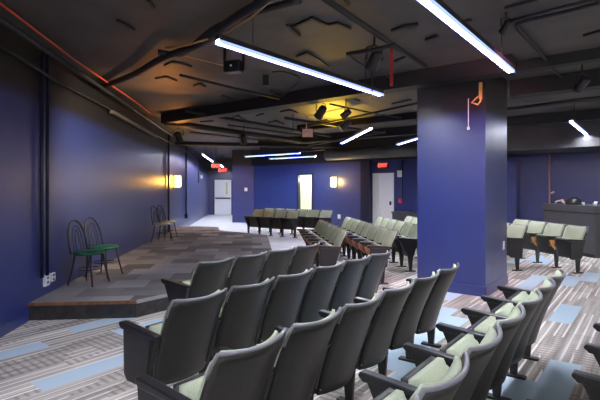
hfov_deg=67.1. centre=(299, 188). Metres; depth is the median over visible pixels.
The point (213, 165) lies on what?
exit sign
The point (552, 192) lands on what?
copper pipe
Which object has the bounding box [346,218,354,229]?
cushion
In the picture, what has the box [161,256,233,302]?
chair
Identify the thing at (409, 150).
air duct
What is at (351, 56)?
cable
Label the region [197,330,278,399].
chair backrest
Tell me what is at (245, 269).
chair
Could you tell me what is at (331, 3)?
ceiling pipe
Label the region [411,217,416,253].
chair
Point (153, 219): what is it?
chair
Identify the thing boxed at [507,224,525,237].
cushion
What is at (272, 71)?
cable
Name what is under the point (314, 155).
lamp
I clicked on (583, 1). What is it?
ceiling pipe
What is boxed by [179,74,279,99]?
ceiling pipe
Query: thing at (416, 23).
trim
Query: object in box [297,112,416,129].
ceiling beam
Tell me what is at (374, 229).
cushion
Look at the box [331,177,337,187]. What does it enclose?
wall sconce
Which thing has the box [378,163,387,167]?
exit sign
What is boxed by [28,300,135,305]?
trim
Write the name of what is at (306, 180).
wall
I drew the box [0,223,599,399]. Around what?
floor
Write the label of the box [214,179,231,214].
door
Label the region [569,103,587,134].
lamp
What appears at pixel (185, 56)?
cable
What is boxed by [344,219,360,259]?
chair
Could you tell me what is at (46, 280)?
wall outlet
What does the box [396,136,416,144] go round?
lamp
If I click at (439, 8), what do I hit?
lamp
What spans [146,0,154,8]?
trim
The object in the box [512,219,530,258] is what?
chair
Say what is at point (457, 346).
seat cushion
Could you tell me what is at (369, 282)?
chair
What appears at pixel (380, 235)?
cushion
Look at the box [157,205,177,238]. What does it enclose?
chair
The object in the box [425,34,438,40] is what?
trim
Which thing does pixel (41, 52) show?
conduit
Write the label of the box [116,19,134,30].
trim
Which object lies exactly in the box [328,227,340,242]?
cushion
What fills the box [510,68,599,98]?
ceiling beam
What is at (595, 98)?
ceiling pipe
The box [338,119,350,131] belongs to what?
stage light
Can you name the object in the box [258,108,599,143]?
ceiling beam
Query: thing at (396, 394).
seat cushion
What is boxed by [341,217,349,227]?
cushion
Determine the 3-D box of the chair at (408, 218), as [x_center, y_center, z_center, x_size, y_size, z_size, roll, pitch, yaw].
[2.635,1.145,11.712,0.610,0.870,0.580,0,0,-6]
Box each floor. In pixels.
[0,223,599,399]
[190,215,305,249]
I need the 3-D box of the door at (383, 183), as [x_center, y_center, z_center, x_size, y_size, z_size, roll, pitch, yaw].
[3.169,0.490,17.048,0.876,2.180,0.190,0,0,38]
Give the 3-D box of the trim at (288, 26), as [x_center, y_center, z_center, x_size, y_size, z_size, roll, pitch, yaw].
[-0.078,-1.808,5.161,0.037,0.025,0.362,0,0,20]
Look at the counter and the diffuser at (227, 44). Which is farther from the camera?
the counter
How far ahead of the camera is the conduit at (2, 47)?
6.02 m
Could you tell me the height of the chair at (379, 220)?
0.870 m
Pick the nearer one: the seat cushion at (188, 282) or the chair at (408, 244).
the seat cushion at (188, 282)
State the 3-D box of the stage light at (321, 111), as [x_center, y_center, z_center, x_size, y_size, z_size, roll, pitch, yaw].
[0.416,-1.604,9.046,0.240,0.431,0.306,0,0,-29]
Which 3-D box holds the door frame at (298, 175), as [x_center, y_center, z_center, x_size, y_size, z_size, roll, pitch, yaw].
[0.257,0.465,19.330,0.852,2.230,0.180,0,0,38]
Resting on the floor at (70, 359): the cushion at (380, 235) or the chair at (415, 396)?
the chair at (415, 396)
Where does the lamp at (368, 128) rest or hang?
hanging from the ceiling
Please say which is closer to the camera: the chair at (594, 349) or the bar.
the chair at (594, 349)
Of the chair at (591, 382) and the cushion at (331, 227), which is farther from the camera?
the cushion at (331, 227)
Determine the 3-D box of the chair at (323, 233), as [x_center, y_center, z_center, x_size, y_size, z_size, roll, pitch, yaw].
[0.367,1.145,9.309,0.610,0.870,0.541,0,0,-6]
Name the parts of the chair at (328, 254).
panel, armrest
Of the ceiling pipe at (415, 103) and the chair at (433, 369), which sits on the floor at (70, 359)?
the chair at (433, 369)
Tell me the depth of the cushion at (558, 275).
3.74 m
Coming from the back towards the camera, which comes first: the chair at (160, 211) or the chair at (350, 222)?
the chair at (160, 211)
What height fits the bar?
0.050 m
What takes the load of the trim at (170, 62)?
attached to the ceiling
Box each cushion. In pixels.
[149,323,205,377]
[178,375,203,399]
[182,280,190,284]
[252,209,262,216]
[263,210,274,216]
[274,210,285,217]
[274,309,334,366]
[286,211,298,217]
[297,209,306,215]
[307,210,318,216]
[314,220,322,231]
[317,221,325,233]
[319,210,331,217]
[320,223,330,235]
[324,225,334,238]
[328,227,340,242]
[329,293,376,340]
[333,230,346,245]
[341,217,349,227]
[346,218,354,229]
[350,220,359,231]
[355,221,365,233]
[361,223,372,235]
[367,225,379,238]
[374,227,387,242]
[382,230,396,245]
[383,389,406,399]
[387,219,396,229]
[394,221,404,232]
[400,223,412,235]
[408,225,416,238]
[408,357,448,386]
[409,355,461,399]
[411,217,416,223]
[446,334,478,355]
[459,326,496,357]
[474,316,496,333]
[492,306,520,327]
[495,302,513,315]
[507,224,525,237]
[512,219,528,224]
[512,291,528,301]
[516,291,538,306]
[527,221,545,232]
[534,279,551,290]
[543,223,564,235]
[547,270,562,279]
[562,225,586,239]
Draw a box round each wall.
[0,23,207,324]
[208,159,231,214]
[232,150,253,222]
[254,151,599,225]
[301,175,311,216]
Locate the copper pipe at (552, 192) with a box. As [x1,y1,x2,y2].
[549,154,554,202]
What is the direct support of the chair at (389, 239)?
on the floor at (70, 359)
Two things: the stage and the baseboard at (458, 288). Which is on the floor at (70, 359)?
the stage
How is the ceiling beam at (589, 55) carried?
attached to the ceiling
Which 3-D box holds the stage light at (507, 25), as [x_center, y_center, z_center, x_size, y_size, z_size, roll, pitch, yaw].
[2.123,-1.707,4.663,0.130,0.226,0.153,0,0,-11]
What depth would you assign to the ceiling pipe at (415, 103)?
9.83 m
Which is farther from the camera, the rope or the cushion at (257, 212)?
the cushion at (257, 212)
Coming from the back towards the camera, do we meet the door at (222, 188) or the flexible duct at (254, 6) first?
the door at (222, 188)
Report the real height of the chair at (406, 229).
0.870 m
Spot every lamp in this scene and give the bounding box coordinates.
[202,153,213,161]
[215,17,383,96]
[245,151,300,156]
[269,154,315,158]
[340,125,371,143]
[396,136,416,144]
[417,0,514,72]
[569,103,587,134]
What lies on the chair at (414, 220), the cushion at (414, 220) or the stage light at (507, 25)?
the cushion at (414, 220)
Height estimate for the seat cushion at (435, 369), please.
0.355 m
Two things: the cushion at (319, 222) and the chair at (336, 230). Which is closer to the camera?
the chair at (336, 230)
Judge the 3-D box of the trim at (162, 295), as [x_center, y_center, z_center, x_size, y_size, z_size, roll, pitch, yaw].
[-1.178,1.383,6.592,0.025,0.038,2.668,0,0,38]
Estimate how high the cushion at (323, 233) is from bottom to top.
0.462 m
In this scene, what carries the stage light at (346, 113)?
hanging from the ceiling
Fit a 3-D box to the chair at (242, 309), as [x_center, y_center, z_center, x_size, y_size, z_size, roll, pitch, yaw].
[-0.554,1.145,3.619,0.610,0.870,0.541,0,0,38]
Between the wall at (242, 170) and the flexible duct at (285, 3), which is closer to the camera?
the flexible duct at (285, 3)
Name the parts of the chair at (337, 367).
armrest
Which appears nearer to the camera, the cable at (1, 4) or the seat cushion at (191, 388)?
the seat cushion at (191, 388)
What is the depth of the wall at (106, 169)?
6.64 m
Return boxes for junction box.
[263,75,268,86]
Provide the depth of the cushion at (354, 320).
2.86 m
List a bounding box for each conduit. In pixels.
[0,16,196,151]
[0,44,193,155]
[40,51,43,277]
[45,55,48,275]
[167,134,169,231]
[185,146,186,213]
[402,160,402,198]
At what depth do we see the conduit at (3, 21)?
6.02 m
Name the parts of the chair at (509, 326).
armrest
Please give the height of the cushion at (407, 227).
0.462 m
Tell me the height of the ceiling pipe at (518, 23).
0.040 m
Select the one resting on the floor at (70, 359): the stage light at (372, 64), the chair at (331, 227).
the chair at (331, 227)
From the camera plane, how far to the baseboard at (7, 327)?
5.08 m
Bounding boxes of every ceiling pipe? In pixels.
[163,119,301,142]
[175,141,345,148]
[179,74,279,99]
[184,109,330,136]
[190,131,329,144]
[228,124,317,137]
[240,131,385,147]
[284,117,413,137]
[299,102,416,128]
[321,0,426,67]
[329,103,416,120]
[504,0,599,21]
[507,96,599,110]
[514,1,599,77]
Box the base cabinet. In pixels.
[391,211,416,220]
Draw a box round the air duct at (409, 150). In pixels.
[324,144,416,160]
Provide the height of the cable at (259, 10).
0.022 m
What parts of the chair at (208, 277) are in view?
armrest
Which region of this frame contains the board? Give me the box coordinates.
[302,116,312,136]
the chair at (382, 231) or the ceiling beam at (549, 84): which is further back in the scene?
the chair at (382, 231)
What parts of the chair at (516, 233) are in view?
panel, armrest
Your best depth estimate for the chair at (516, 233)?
8.74 m
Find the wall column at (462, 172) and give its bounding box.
[417,77,506,286]
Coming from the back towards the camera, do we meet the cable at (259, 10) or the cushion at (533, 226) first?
the cushion at (533, 226)
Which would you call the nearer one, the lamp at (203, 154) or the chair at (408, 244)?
the chair at (408, 244)
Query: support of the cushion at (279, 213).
on the chair at (276, 221)
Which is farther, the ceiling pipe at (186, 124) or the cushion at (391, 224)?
the ceiling pipe at (186, 124)
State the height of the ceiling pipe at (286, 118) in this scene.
0.060 m
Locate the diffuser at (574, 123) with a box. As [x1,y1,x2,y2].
[570,121,585,133]
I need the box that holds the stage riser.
[29,297,169,320]
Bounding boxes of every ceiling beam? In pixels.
[161,54,516,123]
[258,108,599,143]
[260,135,416,153]
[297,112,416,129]
[507,121,599,154]
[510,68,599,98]
[517,47,599,72]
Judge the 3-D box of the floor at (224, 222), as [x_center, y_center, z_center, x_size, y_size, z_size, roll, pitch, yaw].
[-2.981,1.587,18.329,4.238,0.026,19.686,0,0,-10]
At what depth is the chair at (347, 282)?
4.67 m
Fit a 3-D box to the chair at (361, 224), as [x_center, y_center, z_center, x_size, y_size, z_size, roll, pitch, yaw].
[1.162,1.145,9.826,0.610,0.870,0.541,0,0,-6]
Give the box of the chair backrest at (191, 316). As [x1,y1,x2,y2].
[160,289,220,334]
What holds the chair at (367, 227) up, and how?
on the floor at (70, 359)
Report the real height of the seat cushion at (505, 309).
0.355 m
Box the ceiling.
[0,0,599,158]
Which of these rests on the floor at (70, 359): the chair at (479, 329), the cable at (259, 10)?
the chair at (479, 329)
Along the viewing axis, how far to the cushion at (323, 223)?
9.95 m
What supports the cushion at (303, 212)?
on the chair at (303, 212)
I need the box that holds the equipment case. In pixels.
[565,196,582,204]
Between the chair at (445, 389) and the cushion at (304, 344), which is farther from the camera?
the cushion at (304, 344)
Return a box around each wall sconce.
[174,175,180,187]
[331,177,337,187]
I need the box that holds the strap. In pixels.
[390,48,392,85]
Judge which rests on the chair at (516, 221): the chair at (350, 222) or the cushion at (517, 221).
the cushion at (517, 221)
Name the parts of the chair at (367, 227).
armrest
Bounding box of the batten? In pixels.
[109,110,157,137]
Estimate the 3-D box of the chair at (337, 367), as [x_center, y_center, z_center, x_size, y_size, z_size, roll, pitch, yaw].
[0.224,1.145,3.087,0.610,0.870,0.541,0,0,38]
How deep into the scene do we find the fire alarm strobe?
16.53 m
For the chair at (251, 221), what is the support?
on the floor at (224, 222)
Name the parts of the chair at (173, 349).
panel, armrest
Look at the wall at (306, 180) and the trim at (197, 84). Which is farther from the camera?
the wall at (306, 180)
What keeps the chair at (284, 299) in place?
on the floor at (70, 359)
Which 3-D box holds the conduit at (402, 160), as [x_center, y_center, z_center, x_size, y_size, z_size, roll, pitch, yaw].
[3.733,-0.345,16.461,0.037,1.450,0.037,0,0,23]
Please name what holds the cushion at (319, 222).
on the chair at (319, 222)
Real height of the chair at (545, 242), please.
0.870 m
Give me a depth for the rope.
5.73 m
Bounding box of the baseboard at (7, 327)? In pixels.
[0,310,28,337]
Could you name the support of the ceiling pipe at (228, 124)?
attached to the ceiling beam at (587, 115)
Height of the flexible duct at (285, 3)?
0.070 m
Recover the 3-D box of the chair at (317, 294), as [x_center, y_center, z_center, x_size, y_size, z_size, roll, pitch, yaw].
[0.086,1.145,4.438,0.610,0.870,0.541,0,0,38]
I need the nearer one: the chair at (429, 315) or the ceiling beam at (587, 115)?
the chair at (429, 315)
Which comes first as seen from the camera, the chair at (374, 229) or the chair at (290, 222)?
the chair at (374, 229)
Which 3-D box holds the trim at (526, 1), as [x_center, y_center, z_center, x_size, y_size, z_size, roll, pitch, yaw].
[2.155,-1.808,4.412,0.294,0.025,0.034,0,0,42]
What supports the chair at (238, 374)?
on the floor at (70, 359)
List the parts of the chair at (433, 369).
armrest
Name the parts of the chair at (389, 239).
armrest, panel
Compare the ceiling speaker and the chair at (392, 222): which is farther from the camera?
the chair at (392, 222)
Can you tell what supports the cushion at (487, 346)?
on the chair at (433, 369)
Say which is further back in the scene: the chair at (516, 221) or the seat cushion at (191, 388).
the chair at (516, 221)
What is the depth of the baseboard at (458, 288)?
6.79 m
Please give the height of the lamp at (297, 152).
0.486 m
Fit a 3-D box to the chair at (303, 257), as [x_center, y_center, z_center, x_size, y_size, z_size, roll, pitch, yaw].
[-0.074,1.145,5.971,0.610,0.870,0.580,0,0,38]
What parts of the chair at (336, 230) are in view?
armrest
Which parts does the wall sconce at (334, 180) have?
lamp shade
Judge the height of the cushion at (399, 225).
0.462 m
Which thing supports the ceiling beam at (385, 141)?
attached to the ceiling
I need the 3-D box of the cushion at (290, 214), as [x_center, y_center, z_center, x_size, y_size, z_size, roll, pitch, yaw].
[-0.247,0.949,14.919,0.466,0.462,0.249,0,0,38]
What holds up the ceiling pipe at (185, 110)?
attached to the ceiling beam at (480, 69)
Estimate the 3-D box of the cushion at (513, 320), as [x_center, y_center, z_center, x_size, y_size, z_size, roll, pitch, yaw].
[1.158,0.949,2.661,0.249,0.462,0.466,0,0,38]
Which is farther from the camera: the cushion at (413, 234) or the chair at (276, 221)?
the chair at (276, 221)
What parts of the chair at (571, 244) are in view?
armrest, panel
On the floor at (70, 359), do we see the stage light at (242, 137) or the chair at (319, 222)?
the chair at (319, 222)
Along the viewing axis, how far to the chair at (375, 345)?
3.32 m
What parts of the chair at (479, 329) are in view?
armrest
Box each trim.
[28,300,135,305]
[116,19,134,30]
[136,294,167,302]
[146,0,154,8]
[155,76,176,81]
[164,61,191,67]
[193,83,205,86]
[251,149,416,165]
[280,109,297,112]
[286,24,299,36]
[292,16,350,29]
[296,51,328,67]
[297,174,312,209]
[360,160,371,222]
[391,22,418,31]
[392,99,411,103]
[394,56,406,62]
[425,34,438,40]
[504,0,537,9]
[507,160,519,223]
[583,29,599,36]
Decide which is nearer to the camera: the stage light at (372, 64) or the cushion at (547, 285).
the cushion at (547, 285)
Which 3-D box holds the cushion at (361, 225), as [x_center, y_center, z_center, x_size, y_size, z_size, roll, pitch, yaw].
[1.318,0.949,9.862,0.249,0.462,0.466,0,0,-6]
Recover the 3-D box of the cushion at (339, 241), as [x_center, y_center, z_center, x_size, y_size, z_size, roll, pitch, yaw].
[0.688,0.949,7.793,0.249,0.462,0.466,0,0,-6]
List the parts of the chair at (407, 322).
armrest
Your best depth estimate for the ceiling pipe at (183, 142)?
15.61 m
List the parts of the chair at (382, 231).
armrest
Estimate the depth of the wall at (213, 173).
27.63 m
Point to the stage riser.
(61, 312)
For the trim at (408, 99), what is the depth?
9.33 m
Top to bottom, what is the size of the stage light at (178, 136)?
0.616 m
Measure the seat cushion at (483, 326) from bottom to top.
0.355 m
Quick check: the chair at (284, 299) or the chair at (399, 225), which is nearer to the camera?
the chair at (284, 299)
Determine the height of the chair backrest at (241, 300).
0.462 m
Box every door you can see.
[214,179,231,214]
[373,173,393,223]
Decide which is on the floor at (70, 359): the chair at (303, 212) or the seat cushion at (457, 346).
the chair at (303, 212)
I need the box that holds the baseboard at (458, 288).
[447,274,507,296]
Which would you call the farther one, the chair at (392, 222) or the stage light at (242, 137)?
the stage light at (242, 137)
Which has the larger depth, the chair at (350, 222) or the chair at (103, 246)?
the chair at (350, 222)
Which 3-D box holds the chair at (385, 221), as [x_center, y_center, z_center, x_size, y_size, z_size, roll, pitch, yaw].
[1.912,1.145,10.976,0.610,0.870,0.541,0,0,-6]
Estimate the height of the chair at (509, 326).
0.870 m
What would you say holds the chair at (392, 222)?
on the floor at (70, 359)
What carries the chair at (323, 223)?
on the floor at (70, 359)
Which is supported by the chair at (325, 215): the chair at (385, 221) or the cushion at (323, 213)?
the cushion at (323, 213)
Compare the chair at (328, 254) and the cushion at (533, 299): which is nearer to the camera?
the cushion at (533, 299)
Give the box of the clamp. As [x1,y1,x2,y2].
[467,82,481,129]
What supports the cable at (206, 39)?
attached to the flexible duct at (254, 6)
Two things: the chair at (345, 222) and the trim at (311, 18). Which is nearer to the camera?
the trim at (311, 18)
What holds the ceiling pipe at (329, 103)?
attached to the ceiling beam at (411, 116)
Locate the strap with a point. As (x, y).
(391, 49)
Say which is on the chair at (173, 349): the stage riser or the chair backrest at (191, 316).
the chair backrest at (191, 316)
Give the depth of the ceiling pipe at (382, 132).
14.25 m
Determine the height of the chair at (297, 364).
0.870 m
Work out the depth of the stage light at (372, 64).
5.36 m
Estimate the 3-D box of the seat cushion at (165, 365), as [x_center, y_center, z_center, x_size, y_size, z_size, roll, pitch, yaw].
[-0.855,1.123,3.219,0.162,0.355,0.430,0,0,38]
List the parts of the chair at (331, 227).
armrest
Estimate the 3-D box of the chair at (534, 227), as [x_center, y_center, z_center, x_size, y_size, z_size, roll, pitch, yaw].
[5.054,1.145,9.909,0.610,0.870,0.541,0,0,-16]
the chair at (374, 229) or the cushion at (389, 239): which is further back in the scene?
the chair at (374, 229)
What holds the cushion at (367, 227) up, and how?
on the chair at (367, 227)
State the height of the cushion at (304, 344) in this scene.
0.462 m
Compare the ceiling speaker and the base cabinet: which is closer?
the ceiling speaker
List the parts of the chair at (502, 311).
armrest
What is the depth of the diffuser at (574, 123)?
10.01 m
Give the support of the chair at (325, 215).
on the floor at (70, 359)
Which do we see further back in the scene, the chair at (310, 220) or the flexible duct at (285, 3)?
the chair at (310, 220)
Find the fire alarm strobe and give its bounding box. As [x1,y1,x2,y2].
[397,170,401,176]
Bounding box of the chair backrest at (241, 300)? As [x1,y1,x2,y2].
[220,278,268,316]
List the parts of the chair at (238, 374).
armrest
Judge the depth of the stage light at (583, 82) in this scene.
6.52 m
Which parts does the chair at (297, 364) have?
armrest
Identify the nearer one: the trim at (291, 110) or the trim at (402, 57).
the trim at (402, 57)
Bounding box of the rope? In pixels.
[371,46,372,98]
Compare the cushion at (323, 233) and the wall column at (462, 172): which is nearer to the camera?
the wall column at (462, 172)
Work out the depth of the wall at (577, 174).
16.57 m
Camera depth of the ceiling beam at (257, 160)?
19.25 m
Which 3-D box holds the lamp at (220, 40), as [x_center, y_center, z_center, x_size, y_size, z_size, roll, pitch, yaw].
[0.213,-1.587,5.410,0.068,0.466,3.106,0,0,39]
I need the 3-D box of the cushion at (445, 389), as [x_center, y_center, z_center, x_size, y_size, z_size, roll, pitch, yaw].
[0.518,0.949,1.841,0.249,0.462,0.466,0,0,38]
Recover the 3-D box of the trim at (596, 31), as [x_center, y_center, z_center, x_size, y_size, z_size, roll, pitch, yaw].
[3.391,-1.808,5.243,0.040,0.025,0.198,0,0,-28]
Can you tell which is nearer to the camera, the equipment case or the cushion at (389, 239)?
the cushion at (389, 239)
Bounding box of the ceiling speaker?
[223,48,244,74]
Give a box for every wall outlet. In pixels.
[43,273,49,286]
[50,272,55,281]
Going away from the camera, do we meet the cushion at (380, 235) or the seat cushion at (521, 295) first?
the seat cushion at (521, 295)
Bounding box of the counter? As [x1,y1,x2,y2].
[542,203,599,257]
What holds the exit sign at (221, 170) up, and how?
hanging from the ceiling
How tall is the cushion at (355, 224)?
0.462 m
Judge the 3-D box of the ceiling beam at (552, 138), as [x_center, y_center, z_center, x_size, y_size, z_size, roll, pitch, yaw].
[8.526,-1.440,11.448,7.060,0.760,1.880,0,0,38]
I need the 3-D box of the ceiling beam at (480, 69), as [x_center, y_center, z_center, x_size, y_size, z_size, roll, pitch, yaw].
[-0.176,-1.705,8.627,7.900,0.230,0.280,0,0,38]
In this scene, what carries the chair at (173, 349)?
on the floor at (70, 359)
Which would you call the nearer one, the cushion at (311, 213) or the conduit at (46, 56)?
the conduit at (46, 56)
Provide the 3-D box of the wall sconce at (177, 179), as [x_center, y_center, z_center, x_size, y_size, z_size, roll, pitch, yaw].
[-4.206,-0.260,15.511,0.230,0.440,0.260,0,0,-6]
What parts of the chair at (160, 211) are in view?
seat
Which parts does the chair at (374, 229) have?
armrest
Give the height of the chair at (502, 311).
0.870 m
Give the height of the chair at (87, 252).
0.927 m
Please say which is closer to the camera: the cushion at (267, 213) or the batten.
the batten
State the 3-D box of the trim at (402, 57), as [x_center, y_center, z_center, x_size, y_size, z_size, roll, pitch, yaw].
[1.414,-1.808,6.247,0.048,0.025,0.369,0,0,-19]
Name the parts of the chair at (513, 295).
armrest, armrest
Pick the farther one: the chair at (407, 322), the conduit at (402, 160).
the conduit at (402, 160)
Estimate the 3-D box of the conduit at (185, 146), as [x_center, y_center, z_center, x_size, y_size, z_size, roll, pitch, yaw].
[-4.550,-0.345,18.079,0.070,2.750,0.067,0,0,0]
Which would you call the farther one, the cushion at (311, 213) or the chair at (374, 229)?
the cushion at (311, 213)
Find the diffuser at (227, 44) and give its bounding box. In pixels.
[216,41,378,94]
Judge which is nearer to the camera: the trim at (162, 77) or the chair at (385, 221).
the trim at (162, 77)
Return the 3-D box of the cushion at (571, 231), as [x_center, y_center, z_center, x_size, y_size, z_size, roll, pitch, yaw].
[5.328,0.949,8.778,0.249,0.462,0.466,0,0,-16]
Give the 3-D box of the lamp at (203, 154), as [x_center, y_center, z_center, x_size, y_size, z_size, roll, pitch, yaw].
[-4.131,-1.587,20.424,0.068,0.466,4.714,0,0,-6]
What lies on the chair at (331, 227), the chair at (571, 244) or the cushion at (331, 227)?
the cushion at (331, 227)
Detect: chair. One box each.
[67,219,109,286]
[84,217,122,278]
[119,287,226,399]
[135,327,286,399]
[151,206,172,241]
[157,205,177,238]
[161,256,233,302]
[199,277,274,373]
[215,307,341,399]
[225,251,266,291]
[243,209,264,233]
[254,268,312,345]
[257,246,294,283]
[259,209,275,235]
[271,210,287,236]
[274,291,382,399]
[282,210,299,237]
[286,242,319,274]
[295,261,343,322]
[297,209,307,228]
[297,219,323,245]
[302,221,327,263]
[304,209,319,227]
[304,223,332,267]
[308,224,336,265]
[311,227,342,253]
[316,210,332,223]
[318,229,348,265]
[318,279,413,399]
[327,255,369,311]
[337,217,350,252]
[340,218,355,256]
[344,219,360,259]
[346,221,366,258]
[347,222,373,258]
[352,250,391,303]
[353,224,380,256]
[354,270,438,375]
[358,323,502,399]
[359,227,388,255]
[366,229,398,284]
[373,351,469,399]
[375,216,384,225]
[381,218,390,227]
[382,263,459,363]
[387,219,398,258]
[389,220,405,262]
[393,222,414,266]
[397,224,416,271]
[402,394,418,399]
[403,304,525,399]
[404,216,413,222]
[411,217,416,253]
[435,289,542,389]
[461,278,555,399]
[481,269,565,379]
[507,224,527,270]
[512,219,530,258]
[523,220,547,262]
[536,222,566,267]
[554,225,588,273]
[571,370,599,399]
[584,343,599,365]
[593,323,599,331]
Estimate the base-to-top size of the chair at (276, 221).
0.870 m
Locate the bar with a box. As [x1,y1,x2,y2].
[346,43,395,55]
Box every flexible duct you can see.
[98,0,273,89]
[158,0,301,56]
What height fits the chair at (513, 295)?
0.870 m
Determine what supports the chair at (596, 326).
on the floor at (70, 359)
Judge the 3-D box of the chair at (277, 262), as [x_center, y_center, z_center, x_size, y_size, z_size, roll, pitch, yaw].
[-0.406,1.145,5.546,0.610,0.870,0.541,0,0,38]
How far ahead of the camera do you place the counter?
10.66 m
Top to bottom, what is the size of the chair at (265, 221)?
0.870 m
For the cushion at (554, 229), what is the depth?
9.39 m
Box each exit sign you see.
[211,163,220,167]
[219,168,226,172]
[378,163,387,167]
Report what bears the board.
hanging from the ceiling
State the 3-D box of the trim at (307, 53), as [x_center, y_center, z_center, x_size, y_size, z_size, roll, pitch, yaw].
[0.176,-1.808,6.368,0.240,0.025,0.779,0,0,26]
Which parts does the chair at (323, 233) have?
armrest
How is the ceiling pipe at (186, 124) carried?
attached to the ceiling beam at (480, 69)
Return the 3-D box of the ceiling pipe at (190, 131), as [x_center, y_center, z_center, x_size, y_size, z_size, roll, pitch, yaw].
[-1.164,-1.620,14.731,5.431,0.040,0.483,0,0,-39]
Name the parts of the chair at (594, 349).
armrest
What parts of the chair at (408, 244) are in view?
armrest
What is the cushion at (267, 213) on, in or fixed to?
on the chair at (265, 221)
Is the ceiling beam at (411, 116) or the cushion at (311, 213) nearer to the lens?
the ceiling beam at (411, 116)
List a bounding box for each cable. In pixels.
[0,2,149,112]
[164,38,208,48]
[185,56,222,65]
[223,2,269,34]
[270,71,300,96]
[350,55,389,77]
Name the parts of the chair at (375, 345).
armrest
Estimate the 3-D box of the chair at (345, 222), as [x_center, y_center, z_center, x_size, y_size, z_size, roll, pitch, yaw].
[0.996,1.145,11.396,0.610,0.870,0.580,0,0,-6]
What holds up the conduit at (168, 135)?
attached to the wall at (106, 169)
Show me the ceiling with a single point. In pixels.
(89, 31)
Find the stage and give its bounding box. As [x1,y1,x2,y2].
[30,226,271,302]
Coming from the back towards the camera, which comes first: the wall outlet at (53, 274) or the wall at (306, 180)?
the wall at (306, 180)
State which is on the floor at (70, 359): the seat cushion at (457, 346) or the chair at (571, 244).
the chair at (571, 244)
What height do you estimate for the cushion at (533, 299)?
0.462 m
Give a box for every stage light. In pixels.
[174,127,183,143]
[239,124,247,144]
[314,103,326,119]
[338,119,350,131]
[340,100,351,119]
[364,36,382,71]
[498,12,512,34]
[572,64,589,92]
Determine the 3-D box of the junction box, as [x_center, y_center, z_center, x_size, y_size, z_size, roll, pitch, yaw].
[-0.545,-1.735,7.249,0.100,0.170,0.100,0,0,0]
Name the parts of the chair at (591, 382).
armrest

